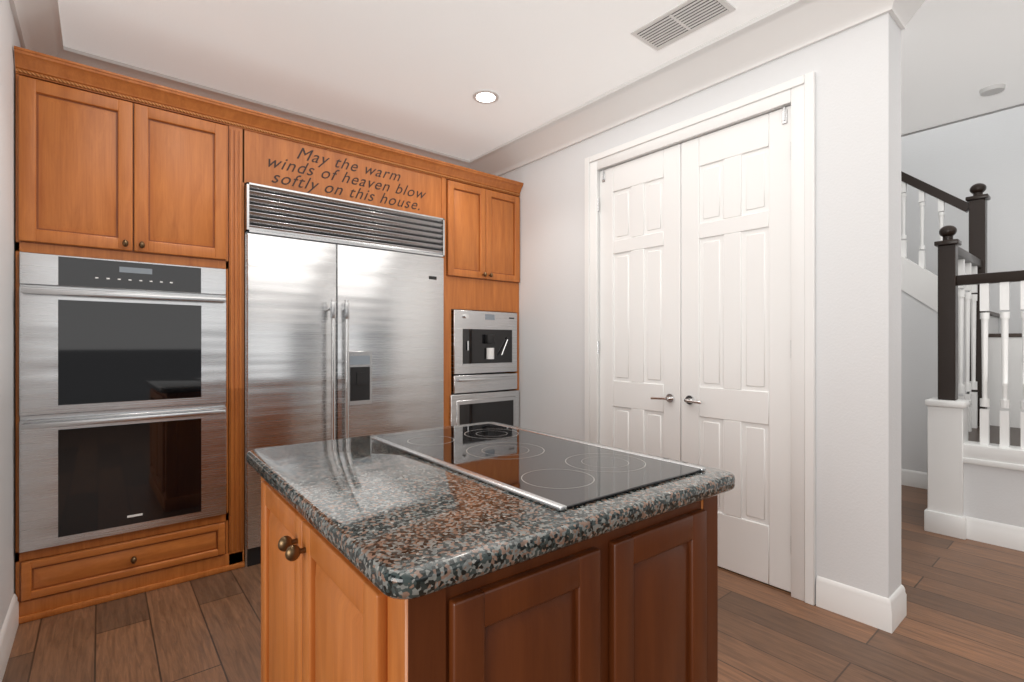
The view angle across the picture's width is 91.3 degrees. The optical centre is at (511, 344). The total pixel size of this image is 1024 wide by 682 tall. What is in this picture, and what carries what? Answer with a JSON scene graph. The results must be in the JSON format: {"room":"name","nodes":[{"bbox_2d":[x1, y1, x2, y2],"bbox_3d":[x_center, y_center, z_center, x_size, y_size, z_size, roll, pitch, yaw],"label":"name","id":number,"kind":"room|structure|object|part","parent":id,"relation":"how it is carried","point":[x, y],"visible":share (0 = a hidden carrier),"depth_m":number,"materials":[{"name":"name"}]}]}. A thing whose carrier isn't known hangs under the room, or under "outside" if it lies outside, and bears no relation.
{"room":"kitchen","nodes":[
{"label":"kitchen","id":0,"kind":"room"},
{"bbox_2d":[0,0,20,631],"bbox_3d":[-1.950,-0.182,1.788,0.150,2.855,2.300,0,0,-39],"label":"wall","id":1,"kind":"structure","parent":0,"point":[9,39],"depth_m":2.07,"materials":[{"name":"white paint"}]},
{"bbox_2d":[0,594,18,681],"bbox_3d":[-1.679,1.175,1.588,0.016,0.140,1.645,0,0,-39],"label":"baseboard","id":2,"kind":"structure","parent":1,"relation":"attached to","point":[9,628],"depth_m":2.00,"materials":[{"name":"white wood"}]},
{"bbox_2d":[9,0,68,59],"bbox_3d":[-1.788,-1.526,1.822,0.143,0.169,2.147,0,0,-39],"label":"crown molding","id":3,"kind":"structure","parent":1,"relation":"attached to","point":[37,22],"depth_m":2.39,"materials":[{"name":"white"}]},
{"bbox_2d":[69,48,468,167],"bbox_3d":[-1.501,-1.526,3.555,2.790,0.169,0.143,0,0,-39],"label":"crown molding","id":4,"kind":"structure","parent":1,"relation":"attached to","point":[78,56],"depth_m":3.28,"materials":[{"name":"white"}]},
{"bbox_2d":[16,254,229,557],"bbox_3d":[-2.060,0.269,2.705,0.807,1.299,0.624,0,0,-39],"label":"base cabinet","id":5,"kind":"object","parent":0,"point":[196,320],"depth_m":2.42,"materials":[{"name":"metal"}]},
{"bbox_2d":[19,251,226,553],"bbox_3d":[-2.045,0.257,2.686,0.807,1.334,0.672,0,0,-39],"label":"double oven","id":6,"kind":"object","parent":5,"relation":"in","point":[123,360],"depth_m":2.42,"materials":[{"name":"silver metal"}]},
{"bbox_2d":[446,386,518,426],"bbox_3d":[-0.376,0.599,4.080,0.653,0.442,0.600,0,0,-39],"label":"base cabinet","id":7,"kind":"object","parent":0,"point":[464,404],"depth_m":3.82,"materials":[{"name":"metal"}]},
{"bbox_3d":[-0.370,0.298,4.072,0.603,0.130,0.622,0,0,-39],"label":"warming drawer","id":8,"kind":"part","parent":7,"relation":"part of","materials":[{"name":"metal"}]},
{"bbox_2d":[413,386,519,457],"bbox_3d":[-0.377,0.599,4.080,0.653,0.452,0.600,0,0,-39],"label":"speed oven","id":9,"kind":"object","parent":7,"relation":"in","point":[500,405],"depth_m":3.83,"materials":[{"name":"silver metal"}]},
{"bbox_2d":[2,485,1023,681],"bbox_3d":[0.917,1.295,0.845,11.200,0.100,8.600,0,0,-39],"label":"floor","id":10,"kind":"structure","parent":0,"point":[963,620],"depth_m":2.16,"materials":[{"name":"brown wood"}]},
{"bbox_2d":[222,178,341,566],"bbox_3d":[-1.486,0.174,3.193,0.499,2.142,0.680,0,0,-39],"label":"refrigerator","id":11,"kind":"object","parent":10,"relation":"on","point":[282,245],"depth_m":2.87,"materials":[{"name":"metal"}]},
{"bbox_2d":[342,198,445,438],"bbox_3d":[-0.997,0.174,3.595,0.769,2.142,0.680,0,0,-39],"label":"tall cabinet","id":12,"kind":"object","parent":10,"relation":"on","point":[394,258],"depth_m":3.33,"materials":[{"name":"metal"}]},
{"bbox_2d":[224,181,444,566],"bbox_3d":[-1.171,0.174,3.413,1.276,2.142,0.741,0,0,-39],"label":"refrigerator","id":13,"kind":"object","parent":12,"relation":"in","point":[342,300],"depth_m":3.06,"materials":[{"name":"silver metal"}]},
{"bbox_2d":[246,422,734,681],"bbox_3d":[-0.130,0.779,1.392,0.954,0.931,1.080,0,0,-38],"label":"kitchen island","id":14,"kind":"object","parent":10,"relation":"on","point":[487,552],"visible":1,"depth_m":1.03,"materials":[{"name":"brown wood"}]},
{"bbox_2d":[371,422,706,511],"bbox_3d":[0.009,0.318,1.484,0.510,0.008,0.929,0,0,-38],"label":"cooktop","id":15,"kind":"object","parent":14,"relation":"in","point":[551,473],"depth_m":1.31,"materials":[{"name":"black glass"}]},
{"bbox_2d":[901,469,926,488],"bbox_3d":[2.782,1.175,5.248,0.016,0.140,2.970,0,0,-39],"label":"baseboard","id":16,"kind":"structure","parent":10,"relation":"on","point":[912,478],"depth_m":4.36,"materials":[{"name":"white wood"}]},
{"bbox_2d":[901,171,1023,551],"bbox_3d":[4.203,-1.129,3.258,2.149,4.748,8.150,0,0,-39],"label":"staircase","id":17,"kind":"structure","parent":10,"relation":"on","point":[962,403],"depth_m":3.33,"materials":[{"name":"white paint"}]},
{"bbox_2d":[58,0,1023,159],"bbox_3d":[2.043,-1.792,1.487,5.935,0.365,8.160,0,0,-39],"label":"ceiling","id":18,"kind":"structure","parent":0,"point":[420,73],"depth_m":2.84,"materials":[{"name":"white paint"}]},
{"bbox_2d":[473,90,498,103],"bbox_3d":[-0.171,-1.605,3.253,0.170,0.010,0.170,0,0,-39],"label":"recessed light","id":19,"kind":"object","parent":18,"relation":"in","point":[485,96],"visible":1,"depth_m":3.24,"materials":[{"name":"white"}]},
{"bbox_2d":[630,0,735,50],"bbox_3d":[0.843,-1.602,2.494,0.240,0.014,0.440,0,0,-39],"label":"ceiling vent","id":20,"kind":"object","parent":18,"relation":"in","point":[676,23],"visible":1,"depth_m":2.48,"materials":[{"name":"white metal"}]},
{"bbox_2d":[979,83,1005,96],"bbox_3d":[3.482,-1.840,3.629,0.140,0.030,0.140,0,0,-39],"label":"smoke detector","id":21,"kind":"object","parent":18,"relation":"attached to","point":[993,89],"visible":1,"depth_m":3.60,"materials":[{"name":"white plastic"}]},
{"bbox_2d":[499,12,900,597],"bbox_3d":[0.719,-0.305,3.447,0.200,3.100,3.130,0,0,-39],"label":"wall","id":22,"kind":"structure","parent":0,"point":[857,69],"depth_m":2.32,"materials":[{"name":"white paint"}]},
{"bbox_2d":[446,310,518,373],"bbox_3d":[-0.378,-0.015,4.082,0.604,0.464,0.594,0,0,-39],"label":"coffee machine","id":23,"kind":"object","parent":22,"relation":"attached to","point":[477,341],"depth_m":3.82,"materials":[{"name":"metal"}]},
{"bbox_2d":[600,144,680,460],"bbox_3d":[0.814,0.024,3.217,0.035,2.426,0.619,0,0,-39],"label":"pantry doors","id":24,"kind":"structure","parent":22,"relation":"in","point":[640,282],"depth_m":3.18,"materials":[{"name":"white wood"}]},
{"bbox_2d":[469,0,924,175],"bbox_3d":[0.643,-1.526,3.292,0.173,0.169,3.273,0,0,-39],"label":"crown molding","id":25,"kind":"structure","parent":22,"relation":"attached to","point":[787,28],"depth_m":2.77,"materials":[{"name":"white"}]},
{"bbox_2d":[585,71,815,605],"bbox_3d":[1.058,-0.028,3.014,0.226,2.545,1.460,0,0,-39],"label":"door frame","id":26,"kind":"structure","parent":22,"relation":"attached to","point":[798,95],"depth_m":2.45,"materials":[{"name":"white wood"}]},
{"bbox_2d":[681,106,790,591],"bbox_3d":[1.210,0.024,2.736,0.035,2.426,0.619,0,0,-39],"label":"pantry doors","id":27,"kind":"structure","parent":22,"relation":"in","point":[736,280],"depth_m":2.69,"materials":[{"name":"white wood"}]},
{"bbox_2d":[598,107,786,404],"bbox_3d":[0.974,-0.073,2.945,0.064,2.227,1.264,0,0,-39],"label":"hardware piece","id":28,"kind":"object","parent":27,"relation":"attached to","point":[689,400],"visible":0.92,"depth_m":2.92,"materials":[{"name":"silver metal"}]},
{"bbox_2d":[816,576,899,632],"bbox_3d":[1.546,1.175,2.272,0.016,0.140,0.296,0,0,-39],"label":"baseboard","id":29,"kind":"structure","parent":22,"relation":"attached to","point":[889,614],"depth_m":2.25,"materials":[{"name":"white wood"}]},
{"bbox_2d":[894,584,906,620],"bbox_3d":[1.125,1.175,3.123,0.016,0.140,2.146,0,0,-39],"label":"baseboard","id":30,"kind":"structure","parent":22,"relation":"attached to","point":[903,596],"depth_m":2.27,"materials":[{"name":"white wood"}]},
{"bbox_2d":[901,106,1023,333],"bbox_3d":[5.091,-1.555,3.995,0.150,5.600,8.160,0,0,-39],"label":"wall","id":31,"kind":"structure","parent":0,"point":[958,159],"depth_m":4.71,"materials":[{"name":"white paint"}]},
{"bbox_2d":[901,103,1023,136],"bbox_3d":[4.742,-3.105,3.708,1.055,2.500,8.160,0,0,-39],"label":"crown molding","id":32,"kind":"structure","parent":0,"point":[976,116],"depth_m":4.13,"materials":[{"name":"white paint"}]}
]}

